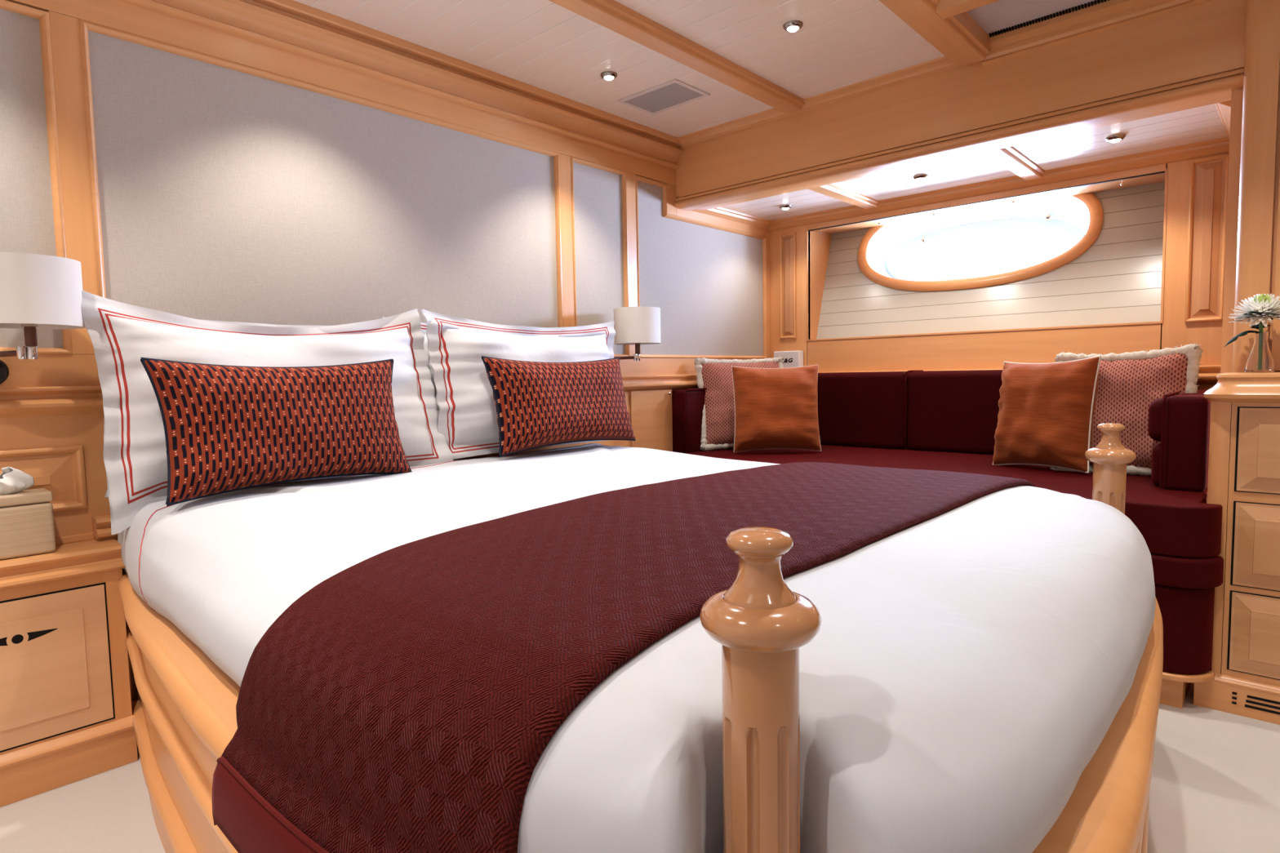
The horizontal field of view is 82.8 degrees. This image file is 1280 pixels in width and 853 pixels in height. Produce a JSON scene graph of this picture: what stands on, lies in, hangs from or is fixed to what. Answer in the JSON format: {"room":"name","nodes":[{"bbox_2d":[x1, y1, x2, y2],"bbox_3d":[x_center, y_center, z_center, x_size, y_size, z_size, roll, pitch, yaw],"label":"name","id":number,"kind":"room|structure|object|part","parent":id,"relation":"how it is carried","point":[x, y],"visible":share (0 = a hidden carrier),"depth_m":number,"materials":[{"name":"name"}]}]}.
{"room":"ship interior","nodes":[
{"label":"ship interior","id":0,"kind":"room"},
{"bbox_2d":[0,0,770,701],"bbox_3d":[-0.636,-0.332,2.704,0.105,2.200,4.850,3,6,43],"label":"wall","id":1,"kind":"structure","parent":0,"point":[188,169],"depth_m":2.21,"materials":[{"name":"fabric"}]},
{"bbox_3d":[-1.841,-0.556,1.367,0.001,0.832,1.187,3,6,43],"label":"fabric panel","id":2,"kind":"part","parent":1,"relation":"part of","materials":[{"name":"grey fabric"}]},
{"bbox_3d":[-1.835,-0.555,1.362,0.018,0.832,1.187,3,6,43],"label":"panel moulding","id":3,"kind":"part","parent":1,"relation":"part of","materials":[{"name":"brown wood"}]},
{"bbox_3d":[-1.615,0.147,1.596,0.013,0.122,0.601,3,6,43],"label":"raised panel","id":4,"kind":"part","parent":1,"relation":"part of","materials":[{"name":"brown wood"}]},
{"bbox_2d":[0,251,85,383],"bbox_3d":[-1.404,-0.237,1.665,0.237,0.285,0.202,3,6,43],"label":"wall lamp","id":5,"kind":"object","parent":1,"relation":"attached to","point":[37,291],"visible":1,"depth_m":1.60,"materials":[{"name":"white fabric"}]},
{"bbox_3d":[-1.525,-0.129,1.701,0.018,0.068,0.068,3,6,43],"label":"wall plate","id":6,"kind":"part","parent":5,"relation":"part of","materials":[{"name":"black paint"}]},
{"bbox_3d":[-1.436,-0.165,1.645,0.067,0.016,0.013,-1,4,2],"label":"arm","id":7,"kind":"part","parent":5,"relation":"part of","materials":[{"name":"brown leather"}]},
{"bbox_3d":[-1.393,-0.304,1.649,0.202,0.151,0.202,3,6,43],"label":"lamp shade","id":8,"kind":"part","parent":5,"relation":"part of","materials":[{"name":"white fabric"}]},
{"bbox_3d":[-1.615,0.147,1.595,0.014,0.158,0.637,3,6,43],"label":"panel moulding","id":9,"kind":"part","parent":1,"relation":"part of","materials":[{"name":"brown wood"}]},
{"bbox_3d":[-0.860,-0.651,2.419,0.018,0.837,1.577,3,6,43],"label":"panel moulding","id":10,"kind":"part","parent":1,"relation":"part of","materials":[{"name":"grey fabric"}]},
{"bbox_3d":[-0.866,-0.651,2.424,0.001,0.837,1.577,3,6,43],"label":"fabric panel","id":11,"kind":"part","parent":1,"relation":"part of","materials":[{"name":"grey fabric"}]},
{"bbox_2d":[0,374,698,417],"bbox_3d":[-0.743,-0.130,2.548,0.072,0.071,4.450,3,6,43],"label":"trim","id":12,"kind":"structure","parent":1,"relation":"attached to","point":[15,402],"depth_m":1.80,"materials":[{"name":"brown wood"}]},
{"bbox_2d":[120,0,683,169],"bbox_3d":[-1.043,-1.192,2.169,0.088,0.134,3.625,3,6,43],"label":"trim","id":13,"kind":"structure","parent":1,"relation":"attached to","point":[292,26],"depth_m":2.44,"materials":[{"name":"brown wood"}]},
{"bbox_3d":[-0.176,-0.719,3.172,0.001,0.837,0.337,3,6,43],"label":"fabric panel","id":14,"kind":"part","parent":1,"relation":"part of","materials":[{"name":"grey fabric"}]},
{"bbox_3d":[-0.170,-0.719,3.167,0.018,0.837,0.337,3,6,43],"label":"panel moulding","id":15,"kind":"part","parent":1,"relation":"part of","materials":[{"name":"brown wood"}]},
{"bbox_2d":[613,306,660,360],"bbox_3d":[-0.051,-0.366,3.134,0.235,0.285,0.285,3,6,43],"label":"wall lamp","id":16,"kind":"object","parent":1,"relation":"attached to","point":[637,326],"visible":0.8,"depth_m":3.06,"materials":[{"name":"white fabric"}]},
{"bbox_3d":[-0.085,-0.294,3.113,0.141,0.016,0.013,-3,5,-26],"label":"arm","id":17,"kind":"part","parent":16,"relation":"part of","materials":[{"name":"brown leather"}]},
{"bbox_3d":[0.344,-0.766,3.736,0.001,0.832,1.083,3,6,43],"label":"fabric panel","id":18,"kind":"part","parent":1,"relation":"part of","materials":[{"name":"grey fabric"}]},
{"bbox_3d":[0.349,-0.765,3.731,0.018,0.832,1.083,3,6,43],"label":"panel moulding","id":19,"kind":"part","parent":1,"relation":"part of","materials":[{"name":"grey fabric"}]},
{"bbox_2d":[675,196,770,229],"bbox_3d":[0.467,-1.112,3.813,0.055,0.060,0.830,3,6,43],"label":"trim","id":20,"kind":"structure","parent":1,"relation":"attached to","point":[720,212],"depth_m":3.85,"materials":[{"name":"brown wood"}]},
{"bbox_2d":[677,56,980,146],"bbox_3d":[0.692,-1.328,2.993,1.360,0.038,0.062,3,6,43],"label":"trim","id":21,"kind":"structure","parent":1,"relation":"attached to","point":[942,64],"depth_m":2.90,"materials":[{"name":"brown wood"}]},
{"bbox_2d":[293,0,945,137],"bbox_3d":[-0.550,-1.251,1.726,1.430,0.040,3.650,3,6,43],"label":"ceiling","id":22,"kind":"structure","parent":0,"point":[545,45],"depth_m":2.45,"materials":[{"name":"paint"}]},
{"bbox_2d":[600,71,617,80],"bbox_3d":[-0.115,-1.299,2.695,0.064,0.020,0.064,3,6,43],"label":"recessed light","id":23,"kind":"object","parent":22,"relation":"in","point":[606,75],"visible":1,"depth_m":2.68,"materials":[{"name":"silver metal"}]},
{"bbox_2d":[617,79,710,115],"bbox_3d":[0.095,-1.325,2.926,0.307,0.004,0.216,3,6,43],"label":"ceiling vent","id":24,"kind":"object","parent":22,"relation":"in","point":[673,93],"visible":1,"depth_m":2.92,"materials":[{"name":"beige metal"}]},
{"bbox_2d":[549,0,804,114],"bbox_3d":[-0.571,-1.218,1.701,0.100,0.052,3.580,3,6,43],"label":"trim","id":25,"kind":"structure","parent":22,"relation":"attached to","point":[612,15],"depth_m":2.43,"materials":[{"name":"brown wood"}]},
{"bbox_2d":[782,20,803,31],"bbox_3d":[0.493,-1.285,2.336,0.064,0.020,0.064,3,6,43],"label":"recessed light","id":26,"kind":"object","parent":22,"relation":"in","point":[791,25],"visible":1,"depth_m":2.32,"materials":[{"name":"silver metal"}]},
{"bbox_2d":[879,0,990,66],"bbox_3d":[-0.051,-1.208,1.223,0.123,0.102,3.580,3,6,43],"label":"trim","id":27,"kind":"structure","parent":22,"relation":"attached to","point":[958,37],"depth_m":2.32,"materials":[{"name":"brown wood"}]},
{"bbox_2d":[0,683,1279,852],"bbox_3d":[0.698,0.860,1.545,3.800,0.060,4.900,3,6,43],"label":"floor","id":28,"kind":"structure","parent":0,"point":[1215,785],"depth_m":1.62,"materials":[{"name":"grey carpet"}]},
{"bbox_2d":[0,538,137,807],"bbox_3d":[-1.646,0.597,1.490,0.144,0.556,0.982,3,6,43],"label":"nightstand","id":29,"kind":"object","parent":28,"relation":"on","point":[66,715],"visible":0.89,"depth_m":1.71,"materials":[{"name":"brown wood"}]},
{"bbox_2d":[0,488,55,559],"bbox_3d":[-1.459,0.227,1.686,0.090,0.145,0.143,3,6,43],"label":"tissue box","id":30,"kind":"object","parent":29,"relation":"on","point":[27,528],"visible":0.98,"depth_m":1.67,"materials":[{"name":"brown wood"}]},
{"bbox_2d":[0,466,34,495],"bbox_3d":[-1.467,0.125,1.675,0.094,0.063,0.071,-2,4,-16],"label":"tissue","id":31,"kind":"object","parent":30,"relation":"in","point":[12,481],"visible":1,"depth_m":1.68,"materials":[{"name":"white paper"}]},
{"bbox_3d":[-1.460,0.167,1.682,0.090,0.024,0.143,3,6,43],"label":"lid","id":32,"kind":"part","parent":30,"relation":"part of","materials":[{"name":"brown wood"}]},
{"bbox_3d":[-1.416,0.484,1.650,0.001,0.021,0.144,3,6,43],"label":"finger pull","id":33,"kind":"part","parent":29,"relation":"part of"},
{"bbox_3d":[-1.453,0.568,1.620,0.009,0.257,0.362,3,6,43],"label":"raised panel","id":34,"kind":"part","parent":29,"relation":"part of","materials":[{"name":"brown wood"}]},
{"bbox_3d":[-1.454,0.567,1.622,0.005,0.335,0.439,3,6,43],"label":"door","id":35,"kind":"part","parent":29,"relation":"part of","materials":[{"name":"brown wood"}]},
{"bbox_2d":[91,422,1163,852],"bbox_3d":[0.004,0.417,1.771,2.218,0.816,2.006,3,6,43],"label":"bed","id":36,"kind":"object","parent":28,"relation":"on","point":[184,717],"visible":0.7,"depth_m":0.80,"materials":[{"name":"brown wood"}]},
{"bbox_3d":[-1.352,0.255,1.859,0.059,0.052,0.074,3,6,43],"label":"head moulding","id":37,"kind":"part","parent":36,"relation":"part of","materials":[{"name":"brown wood"}]},
{"bbox_3d":[-0.006,0.450,1.774,2.089,0.110,1.884,3,6,43],"label":"panel","id":38,"kind":"part","parent":36,"relation":"part of","materials":[{"name":"brown wood"}]},
{"bbox_3d":[-0.003,0.615,1.785,2.075,0.160,1.871,3,6,43],"label":"panel","id":39,"kind":"part","parent":36,"relation":"part of","materials":[{"name":"brown wood"}]},
{"bbox_3d":[0.004,0.520,1.770,2.103,0.040,1.923,3,6,43],"label":"rail","id":40,"kind":"part","parent":36,"relation":"part of","materials":[{"name":"brown wood"}]},
{"bbox_2d":[117,443,1155,852],"bbox_3d":[-0.013,0.253,1.762,2.066,0.236,1.858,3,6,43],"label":"bedcover","id":41,"kind":"object","parent":36,"relation":"on","point":[962,673],"visible":0.66,"depth_m":0.85,"materials":[{"name":"white fabric"}]},
{"bbox_2d":[104,319,327,497],"bbox_3d":[-1.040,-0.087,2.123,0.131,0.468,0.901,3,6,43],"label":"pillow","id":42,"kind":"object","parent":41,"relation":"on","point":[220,322],"visible":0.02,"depth_m":2.08,"materials":[{"name":"white fabric"}]},
{"bbox_2d":[80,289,453,534],"bbox_3d":[-0.968,-0.067,2.023,0.232,0.579,0.956,3,6,43],"label":"pillow","id":43,"kind":"object","parent":41,"relation":"on","point":[121,334],"visible":0.49,"depth_m":1.79,"materials":[{"name":"white fabric"}]},
{"bbox_2d":[140,357,412,506],"bbox_3d":[-0.891,-0.009,1.863,0.187,0.334,0.634,2,5,39],"label":"lumbar cushion","id":44,"kind":"object","parent":41,"relation":"on","point":[228,428],"visible":0.99,"depth_m":1.75,"materials":[{"name":"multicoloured fabric"}]},
{"bbox_2d":[382,316,439,410],"bbox_3d":[-0.513,-0.153,2.695,0.127,0.469,0.900,3,6,43],"label":"pillow","id":45,"kind":"object","parent":41,"relation":"on","point":[423,326],"visible":0.02,"depth_m":2.45,"materials":[{"name":"white fabric"}]},
{"bbox_2d":[421,309,615,459],"bbox_3d":[-0.371,-0.161,2.652,0.225,0.491,0.902,3,6,43],"label":"pillow","id":46,"kind":"object","parent":41,"relation":"on","point":[467,416],"visible":0.47,"depth_m":2.39,"materials":[{"name":"white fabric"}]},
{"bbox_2d":[481,355,635,457],"bbox_3d":[-0.264,-0.086,2.570,0.196,0.324,0.655,3,6,43],"label":"lumbar cushion","id":47,"kind":"object","parent":41,"relation":"on","point":[538,404],"visible":1,"depth_m":2.45,"materials":[{"name":"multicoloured fabric"}]},
{"bbox_2d":[212,462,1036,852],"bbox_3d":[0.257,0.291,1.488,0.652,0.308,1.959,3,6,43],"label":"throw blanket","id":48,"kind":"object","parent":41,"relation":"on","point":[411,700],"visible":0.93,"depth_m":0.87,"materials":[{"name":"red fabric"}]},
{"bbox_3d":[0.002,0.374,1.759,2.122,0.056,1.944,3,6,43],"label":"rail","id":49,"kind":"part","parent":36,"relation":"part of","materials":[{"name":"brown wood"}]},
{"bbox_3d":[0.008,0.720,1.784,2.100,0.046,1.919,3,6,43],"label":"rail","id":50,"kind":"part","parent":36,"relation":"part of","materials":[{"name":"brown wood"}]},
{"bbox_3d":[0.110,0.492,0.651,0.067,0.622,0.067,3,6,43],"label":"post","id":51,"kind":"part","parent":36,"relation":"part of","materials":[{"name":"brown wood"}]},
{"bbox_3d":[1.122,0.396,1.746,0.067,0.622,0.067,3,6,43],"label":"post","id":52,"kind":"part","parent":36,"relation":"part of","materials":[{"name":"brown wood"}]},
{"bbox_2d":[630,389,672,451],"bbox_3d":[0.053,0.267,3.442,0.064,0.877,0.288,3,6,43],"label":"locker","id":53,"kind":"object","parent":28,"relation":"on","point":[651,411],"visible":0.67,"depth_m":3.41,"materials":[{"name":"brown wood"}]},
{"bbox_2d":[671,369,1223,708],"bbox_3d":[1.131,0.240,3.044,2.132,0.948,1.205,3,6,43],"label":"sofa","id":54,"kind":"object","parent":28,"relation":"on","point":[939,420],"visible":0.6,"depth_m":2.68,"materials":[{"name":"red fabric"}]},
{"bbox_3d":[0.482,-0.050,3.825,0.100,0.308,0.890,3,6,43],"label":"armrest","id":55,"kind":"part","parent":54,"relation":"part of","materials":[{"name":"red fabric"}]},
{"bbox_2d":[693,356,783,451],"bbox_3d":[0.515,-0.117,3.631,0.485,0.468,0.163,-2,4,-14],"label":"cushion","id":56,"kind":"object","parent":54,"relation":"on","point":[717,432],"visible":0.54,"depth_m":3.56,"materials":[{"name":"pink fabric"}]},
{"bbox_2d":[731,364,821,452],"bbox_3d":[0.638,-0.085,3.397,0.408,0.403,0.224,-1,4,1],"label":"cushion","id":57,"kind":"object","parent":54,"relation":"on","point":[775,408],"visible":1,"depth_m":3.32,"materials":[{"name":"orange fabric"}]},
{"bbox_2d":[817,371,911,449],"bbox_3d":[1.040,-0.093,3.766,0.775,0.374,0.225,3,6,43],"label":"cushion","id":58,"kind":"object","parent":54,"relation":"on","point":[857,410],"depth_m":3.56,"materials":[{"name":"red fabric"}]},
{"bbox_2d":[679,444,1222,557],"bbox_3d":[1.131,0.211,3.034,2.104,0.137,1.185,3,6,43],"label":"seat cushion","id":59,"kind":"object","parent":54,"relation":"on","point":[1173,521],"depth_m":2.39,"materials":[{"name":"red fabric"}]},
{"bbox_2d":[907,369,1002,454],"bbox_3d":[1.714,-0.061,3.147,1.044,0.374,0.225,3,6,43],"label":"cushion","id":60,"kind":"object","parent":54,"relation":"on","point":[949,411],"depth_m":3.27,"materials":[{"name":"red fabric"}]},
{"bbox_2d":[992,355,1101,473],"bbox_3d":[1.500,-0.047,2.699,0.212,0.421,0.393,-3,4,-23],"label":"cushion","id":61,"kind":"object","parent":54,"relation":"on","point":[1046,415],"visible":0.97,"depth_m":2.61,"materials":[{"name":"orange fabric"}]},
{"bbox_2d":[1048,342,1203,476],"bbox_3d":[1.700,-0.047,2.559,0.180,0.481,0.472,-5,5,-42],"label":"cushion","id":62,"kind":"object","parent":54,"relation":"on","point":[1129,383],"visible":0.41,"depth_m":2.48,"materials":[{"name":"pink fabric"}]},
{"bbox_3d":[1.930,0.027,2.496,0.106,0.292,0.890,3,6,43],"label":"armrest","id":63,"kind":"part","parent":54,"relation":"part of","materials":[{"name":"red fabric"}]},
{"bbox_3d":[1.137,0.615,3.064,2.100,0.018,1.184,3,6,43],"label":"moulding","id":64,"kind":"part","parent":54,"relation":"part of","materials":[{"name":"brown wood"}]},
{"bbox_2d":[1193,372,1279,724],"bbox_3d":[2.180,0.339,1.551,1.562,0.926,0.258,3,6,43],"label":"dresser","id":65,"kind":"object","parent":28,"relation":"on","point":[1244,462],"visible":0.9,"depth_m":1.93,"materials":[{"name":"brown wood"}]},
{"bbox_3d":[2.149,0.721,1.498,1.510,0.028,0.038,3,6,43],"label":"moulding","id":66,"kind":"part","parent":65,"relation":"part of","materials":[{"name":"brown wood"}]},
{"bbox_3d":[1.882,0.568,1.721,0.746,0.215,0.004,3,6,43],"label":"drawer","id":67,"kind":"part","parent":65,"relation":"part of","materials":[{"name":"brown wood"}]},
{"bbox_3d":[1.878,0.568,1.718,0.746,0.215,0.017,3,6,43],"label":"drawer","id":68,"kind":"part","parent":65,"relation":"part of","materials":[{"name":"brown wood"}]},
{"bbox_3d":[1.877,0.328,1.704,0.746,0.224,0.004,3,6,43],"label":"drawer","id":69,"kind":"part","parent":65,"relation":"part of","materials":[{"name":"brown wood"}]},
{"bbox_3d":[1.874,0.329,1.700,0.746,0.224,0.017,3,6,43],"label":"drawer","id":70,"kind":"part","parent":65,"relation":"part of","materials":[{"name":"brown wood"}]},
{"bbox_3d":[1.873,0.074,1.686,0.746,0.222,0.004,3,6,43],"label":"drawer","id":71,"kind":"part","parent":65,"relation":"part of","materials":[{"name":"brown wood"}]},
{"bbox_2d":[1244,332,1275,372],"bbox_3d":[1.686,-0.202,1.972,0.064,0.108,0.064,3,6,43],"label":"vase","id":72,"kind":"object","parent":65,"relation":"on","point":[1260,359],"visible":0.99,"depth_m":1.96,"materials":[{"name":"clear glass"}]},
{"bbox_2d":[1224,293,1279,346],"bbox_3d":[1.686,-0.258,1.971,0.148,0.207,0.136,3,6,43],"label":"chrysanthemum","id":73,"kind":"object","parent":72,"relation":"in","point":[1263,308],"visible":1,"depth_m":1.95,"materials":[{"name":"white plant"}]},
{"bbox_3d":[1.686,-0.225,1.972,0.011,0.142,0.017,3,6,43],"label":"stem","id":74,"kind":"part","parent":73,"relation":"part of","materials":[{"name":"green plant"}]},
{"bbox_2d":[1253,293,1271,303],"bbox_3d":[1.675,-0.336,1.952,0.035,0.044,0.035,3,6,43],"label":"flower","id":75,"kind":"object","parent":73,"relation":"on","point":[1266,299],"depth_m":1.94,"materials":[{"name":"white plant"}]},
{"bbox_3d":[1.869,0.074,1.682,0.746,0.222,0.017,3,6,43],"label":"drawer","id":76,"kind":"part","parent":65,"relation":"part of","materials":[{"name":"brown wood"}]},
{"bbox_2d":[1267,64,1279,372],"bbox_3d":[2.418,-0.708,1.663,1.438,1.190,0.397,3,6,43],"label":"wall panel","id":77,"kind":"object","parent":65,"relation":"on","point":[1273,330],"visible":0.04,"depth_m":2.02,"materials":[{"name":"brown wood"}]},
{"bbox_2d":[1231,0,1279,372],"bbox_3d":[1.758,-0.740,2.064,0.077,1.220,0.097,3,6,43],"label":"trim","id":78,"kind":"structure","parent":77,"relation":"attached to","point":[1262,41],"depth_m":2.03,"materials":[{"name":"brown wood"}]},
{"bbox_3d":[2.286,-0.711,1.527,1.408,1.160,0.019,3,6,43],"label":"door","id":79,"kind":"part","parent":77,"relation":"part of","materials":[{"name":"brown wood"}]},
{"bbox_2d":[720,103,1226,220],"bbox_3d":[1.303,-1.124,3.218,2.150,0.042,0.670,3,6,43],"label":"ceiling","id":80,"kind":"structure","parent":0,"point":[1202,123],"depth_m":2.97,"materials":[{"name":"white wood"}]},
{"bbox_2d":[779,204,791,209],"bbox_3d":[0.745,-1.119,3.713,0.064,0.020,0.064,3,6,43],"label":"recessed light","id":81,"kind":"object","parent":80,"relation":"in","point":[782,206],"visible":1,"depth_m":3.69,"materials":[{"name":"silver metal"}]},
{"bbox_2d":[808,183,879,208],"bbox_3d":[0.968,-1.107,3.454,0.096,0.038,0.620,3,6,43],"label":"trim","id":82,"kind":"structure","parent":80,"relation":"attached to","point":[833,190],"depth_m":3.44,"materials":[{"name":"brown wood"}]},
{"bbox_2d":[912,173,928,180],"bbox_3d":[1.232,-1.091,3.184,0.064,0.020,0.064,3,6,43],"label":"recessed light","id":83,"kind":"object","parent":80,"relation":"in","point":[922,176],"visible":1,"depth_m":3.17,"materials":[{"name":"silver metal"}]},
{"bbox_2d":[982,146,1044,181],"bbox_3d":[1.517,-1.081,2.950,0.094,0.038,0.620,3,6,43],"label":"trim","id":84,"kind":"structure","parent":80,"relation":"attached to","point":[1009,157],"depth_m":2.93,"materials":[{"name":"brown wood"}]},
{"bbox_2d":[1105,133,1125,142],"bbox_3d":[1.763,-1.065,2.691,0.064,0.020,0.064,3,6,43],"label":"recessed light","id":85,"kind":"object","parent":80,"relation":"in","point":[1115,138],"visible":1,"depth_m":2.67,"materials":[{"name":"silver metal"}]},
{"bbox_2d":[816,181,1164,338],"bbox_3d":[1.637,-0.914,3.627,1.800,1.150,0.339,3,6,43],"label":"wall","id":86,"kind":"structure","parent":0,"point":[1117,279],"depth_m":3.33,"materials":[{"name":"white wood"}]},
{"bbox_2d":[857,192,1103,291],"bbox_3d":[1.685,-0.946,3.678,1.160,0.524,0.321,3,6,43],"label":"window","id":87,"kind":"structure","parent":86,"relation":"in","point":[881,248],"depth_m":3.68,"materials":[{"name":"brown wood"}]},
{"bbox_2d":[769,152,1229,390],"bbox_3d":[1.623,-0.259,3.583,2.170,1.850,0.317,3,6,43],"label":"wall","id":88,"kind":"structure","parent":0,"point":[1196,189],"depth_m":3.25,"materials":[{"name":"brown wood"}]},
{"bbox_3d":[0.828,-0.786,4.065,0.072,0.552,0.013,3,6,43],"label":"raised panel","id":89,"kind":"part","parent":88,"relation":"part of","materials":[{"name":"brown wood"}]},
{"bbox_3d":[0.827,-0.786,4.064,0.100,0.580,0.014,3,6,43],"label":"panel moulding","id":90,"kind":"part","parent":88,"relation":"part of","materials":[{"name":"brown wood"}]},
{"bbox_2d":[768,137,1229,231],"bbox_3d":[1.492,-1.101,3.404,2.100,0.060,0.065,3,6,43],"label":"trim","id":91,"kind":"structure","parent":88,"relation":"attached to","point":[1221,145],"depth_m":3.21,"materials":[{"name":"brown wood"}]},
{"bbox_2d":[817,364,1221,383],"bbox_3d":[1.504,-0.235,3.465,2.095,0.071,0.072,3,6,43],"label":"trim","id":92,"kind":"structure","parent":88,"relation":"attached to","point":[1207,374],"depth_m":2.81,"materials":[{"name":"brown wood"}]},
{"bbox_2d":[773,350,803,368],"bbox_3d":[0.832,-0.363,4.066,0.164,0.120,0.051,3,6,43],"label":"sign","id":93,"kind":"object","parent":92,"relation":"on","point":[790,358],"visible":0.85,"depth_m":4.02,"materials":[{"name":"white plastic"}]},
{"bbox_3d":[2.195,-0.723,2.808,0.122,0.628,0.014,3,6,43],"label":"panel moulding","id":94,"kind":"part","parent":88,"relation":"part of","materials":[{"name":"brown wood"}]},
{"bbox_3d":[2.196,-0.723,2.809,0.090,0.596,0.013,3,6,43],"label":"raised panel","id":95,"kind":"part","parent":88,"relation":"part of","materials":[{"name":"brown wood"}]},
{"bbox_2d":[1220,87,1243,373],"bbox_3d":[2.046,-0.162,2.461,0.065,1.800,0.800,3,6,43],"label":"wall","id":96,"kind":"structure","parent":0,"point":[1237,95],"depth_m":2.15,"materials":[{"name":"brown wood"}]},
{"bbox_2d":[675,0,1246,210],"bbox_3d":[1.050,-1.201,2.850,2.190,0.347,0.242,3,6,43],"label":"ceiling beam","id":97,"kind":"structure","parent":96,"relation":"attached to","point":[1193,56],"depth_m":2.56,"materials":[{"name":"brown wood"}]},
{"bbox_2d":[1215,100,1231,139],"bbox_3d":[2.047,-1.048,2.512,0.055,0.060,0.610,3,6,43],"label":"trim","id":98,"kind":"structure","parent":96,"relation":"attached to","point":[1224,108],"depth_m":2.39,"materials":[{"name":"brown wood"}]},
{"bbox_3d":[0.804,-1.222,0.480,2.250,0.040,3.650,3,6,43],"label":"ceiling","id":99,"kind":"structure","parent":0,"visible":0},
{"bbox_2d":[935,0,999,19],"bbox_3d":[1.720,-1.256,1.446,2.210,0.102,0.094,3,6,43],"label":"trim","id":100,"kind":"structure","parent":99,"relation":"attached to","point":[945,9],"depth_m":2.15,"materials":[{"name":"brown wood"}]},
{"bbox_2d":[966,0,1110,37],"bbox_3d":[1.872,-1.290,1.614,2.175,0.019,0.361,3,6,43],"label":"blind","id":101,"kind":"object","parent":99,"relation":"attached to","point":[995,18],"visible":1,"depth_m":2.32,"materials":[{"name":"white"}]},
{"bbox_2d":[981,0,1212,65],"bbox_3d":[1.478,-1.306,2.268,0.780,0.110,0.065,3,6,43],"label":"trim","id":102,"kind":"structure","parent":99,"relation":"attached to","point":[1112,14],"depth_m":2.32,"materials":[{"name":"brown wood"}]}
]}

